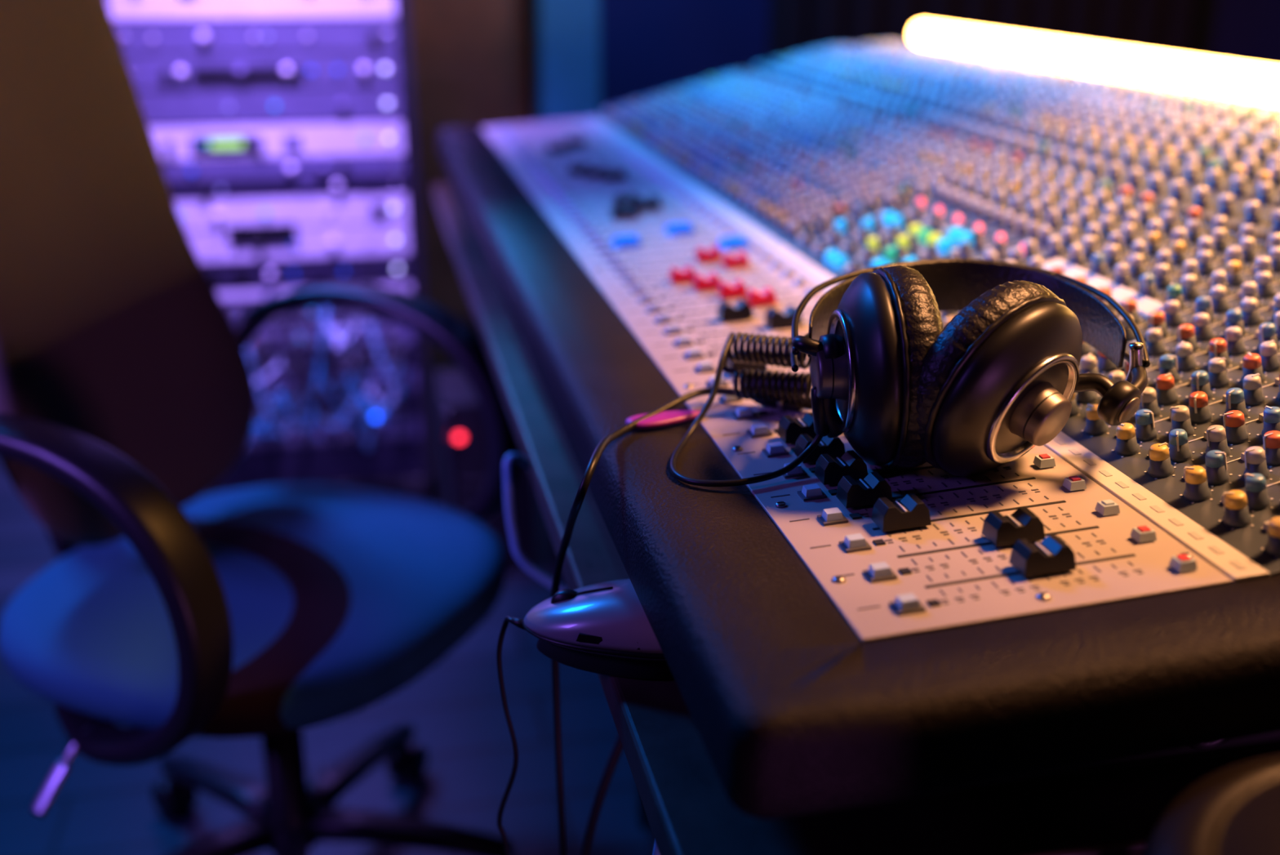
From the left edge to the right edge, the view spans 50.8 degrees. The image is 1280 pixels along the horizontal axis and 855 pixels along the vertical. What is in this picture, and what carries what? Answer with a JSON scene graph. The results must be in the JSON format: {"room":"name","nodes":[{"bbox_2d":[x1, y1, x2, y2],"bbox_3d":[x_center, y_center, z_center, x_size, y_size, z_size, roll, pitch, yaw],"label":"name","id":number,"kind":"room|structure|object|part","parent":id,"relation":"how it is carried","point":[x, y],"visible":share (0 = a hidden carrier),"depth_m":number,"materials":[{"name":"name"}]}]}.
{"room":"studio","nodes":[
{"label":"studio","id":0,"kind":"room"},
{"bbox_2d":[0,365,651,854],"bbox_3d":[0.122,0.642,1.820,5.600,0.100,6.000,-4,20,-11],"label":"floor","id":1,"kind":"structure","parent":0,"point":[455,710],"depth_m":2.06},
{"bbox_2d":[0,0,521,854],"bbox_3d":[-0.507,-0.038,1.544,0.713,1.364,0.675,8,21,22],"label":"office chair","id":2,"kind":"object","parent":1,"relation":"on","point":[166,611],"visible":0.98,"depth_m":1.56,"materials":[{"name":"fabric"}]},
{"bbox_3d":[-0.546,0.325,1.449,0.021,0.074,0.250,11,23,29],"label":"height lever","id":3,"kind":"part","parent":2,"relation":"part of","materials":[{"name":"silver metal"}]},
{"bbox_3d":[-0.580,0.159,1.351,0.426,0.360,0.103,10,22,26],"label":"armrest","id":4,"kind":"part","parent":2,"relation":"part of","materials":[{"name":"black plastic"}]},
{"bbox_3d":[-0.700,-0.308,1.554,0.274,0.860,0.395,8,21,22],"label":"backrest","id":5,"kind":"part","parent":2,"relation":"part of","materials":[{"name":"brown fabric"}]},
{"bbox_3d":[-0.443,0.196,1.601,0.530,0.071,0.556,8,21,22],"label":"seat","id":6,"kind":"part","parent":2,"relation":"part of","materials":[{"name":"fabric"}]},
{"bbox_3d":[-0.364,-0.007,1.820,0.425,0.360,0.103,7,21,18],"label":"armrest","id":7,"kind":"part","parent":2,"relation":"part of","materials":[{"name":"black plastic"}]},
{"bbox_2d":[104,0,437,502],"bbox_3d":[-0.755,-0.629,2.768,0.568,1.650,0.602,-4,20,-11],"label":"equipment rack","id":8,"kind":"object","parent":1,"relation":"on","point":[284,132],"visible":0.67,"depth_m":2.63,"materials":[{"name":"black"}]},
{"bbox_2d":[435,369,536,573],"bbox_3d":[-0.309,0.087,2.694,0.170,0.360,0.228,-4,20,-11],"label":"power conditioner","id":9,"kind":"object","parent":1,"relation":"on","point":[463,437],"visible":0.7,"depth_m":2.58,"materials":[{"name":"black"}]},
{"bbox_2d":[432,184,1279,854],"bbox_3d":[0.331,0.190,1.845,1.060,0.735,2.120,-4,20,-11],"label":"desk","id":10,"kind":"object","parent":1,"relation":"on","point":[682,797],"visible":0.2,"depth_m":0.73,"materials":[{"name":"laminate"}]},
{"bbox_2d":[502,452,659,854],"bbox_3d":[-0.021,0.434,1.140,0.157,0.731,0.508,-4,20,-11],"label":"power cables","id":11,"kind":"object","parent":10,"relation":"hanging from","point":[615,753],"visible":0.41,"depth_m":1.20,"materials":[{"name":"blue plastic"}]},
{"bbox_2d":[496,578,674,854],"bbox_3d":[-0.046,0.455,1.034,0.118,0.791,0.231,-10,22,-27],"label":"computer mouse","id":12,"kind":"object","parent":10,"relation":"on","point":[603,628],"visible":0.78,"depth_m":0.84,"materials":[{"name":"grey plastic"}]},
{"bbox_3d":[-0.079,0.455,1.084,0.040,0.756,0.169,2,20,7],"label":"mouse cord","id":13,"kind":"part","parent":12,"relation":"part of","materials":[{"name":"black plastic"}]},
{"bbox_3d":[0.390,0.200,1.861,0.800,0.706,1.900,-4,20,-11],"label":"frame","id":14,"kind":"part","parent":10,"relation":"part of","materials":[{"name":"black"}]},
{"bbox_2d":[437,40,1279,818],"bbox_3d":[0.325,-0.267,1.638,1.009,0.263,2.100,-4,20,-11],"label":"mixing console","id":15,"kind":"object","parent":10,"relation":"on","point":[838,629],"visible":0.96,"depth_m":0.88,"materials":[{"name":"grey metal"}]},
{"bbox_2d":[625,409,701,428],"bbox_3d":[0.018,-0.006,0.943,0.059,0.004,0.025,-4,20,-11],"label":"pick","id":16,"kind":"object","parent":15,"relation":"on","point":[665,418],"visible":0.95,"depth_m":0.94,"materials":[{"name":"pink plastic"}]},
{"bbox_2d":[551,386,812,854],"bbox_3d":[-0.019,0.374,1.129,0.208,0.869,0.257,-12,23,-30],"label":"cable","id":17,"kind":"object","parent":15,"relation":"attached to","point":[582,490],"visible":0.86,"depth_m":0.96,"materials":[{"name":"black plastic"}]},
{"bbox_2d":[669,257,1150,486],"bbox_3d":[0.168,-0.045,0.868,0.311,0.132,0.238,-4,20,-11],"label":"headphones","id":18,"kind":"object","parent":15,"relation":"on","point":[974,394],"visible":1,"depth_m":0.79,"materials":[{"name":"black plastic"}]},
{"bbox_3d":[0.076,-0.016,0.894,0.102,0.060,0.168,3,20,7],"label":"coiled cord","id":19,"kind":"part","parent":18,"relation":"part of","materials":[{"name":"black plastic"}]},
{"bbox_2d":[810,265,942,468],"bbox_3d":[0.143,-0.037,0.836,0.071,0.126,0.126,-1,20,-3],"label":"ear cup","id":20,"kind":"object","parent":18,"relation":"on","point":[877,370],"depth_m":0.79,"materials":[{"name":"black leather"}]},
{"bbox_2d":[915,280,1082,475],"bbox_3d":[0.212,-0.028,0.810,0.121,0.123,0.096,-4,20,-11],"label":"ear cup","id":21,"kind":"object","parent":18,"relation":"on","point":[998,382],"depth_m":0.77,"materials":[{"name":"black leather"}]},
{"bbox_2d":[911,22,1279,106],"bbox_3d":[0.691,-0.514,1.911,0.045,0.047,1.500,-4,20,-11],"label":"tube light","id":22,"kind":"object","parent":15,"relation":"on","point":[1235,80],"visible":0.98,"depth_m":1.90,"materials":[{"name":"beige glass"}]},
{"bbox_2d":[1141,752,1279,854],"bbox_3d":[0.328,0.570,0.648,0.380,0.820,0.380,-4,20,-11],"label":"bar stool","id":23,"kind":"object","parent":1,"relation":"on","point":[1233,809],"visible":1,"depth_m":0.57,"materials":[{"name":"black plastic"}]},
{"bbox_2d":[532,0,599,122],"bbox_3d":[-0.201,-1.443,3.521,0.160,2.680,0.160,-4,20,-11],"label":"pillar","id":24,"kind":"structure","parent":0,"point":[566,42],"depth_m":3.60,"materials":[{"name":"blue paint"}]},
{"bbox_2d":[526,0,1279,123],"bbox_3d":[-0.380,-1.497,3.658,5.600,2.700,0.100,-4,20,-11],"label":"wall","id":25,"kind":"structure","parent":0,"point":[647,47],"depth_m":3.87,"materials":[{"name":"blue paint"}]},
{"bbox_2d":[409,0,529,367],"bbox_3d":[-0.754,-1.141,3.611,0.900,2.060,0.051,-4,20,-11],"label":"door","id":26,"kind":"structure","parent":25,"relation":"in","point":[470,59],"depth_m":3.72,"materials":[{"name":"brown wood"}]},
{"bbox_2d":[767,0,1194,67],"bbox_3d":[1.016,-1.506,3.831,1.300,2.200,0.095,-4,20,-11],"label":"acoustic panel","id":27,"kind":"object","parent":25,"relation":"attached to","point":[795,26],"visible":0.02,"depth_m":3.90,"materials":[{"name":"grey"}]}
]}

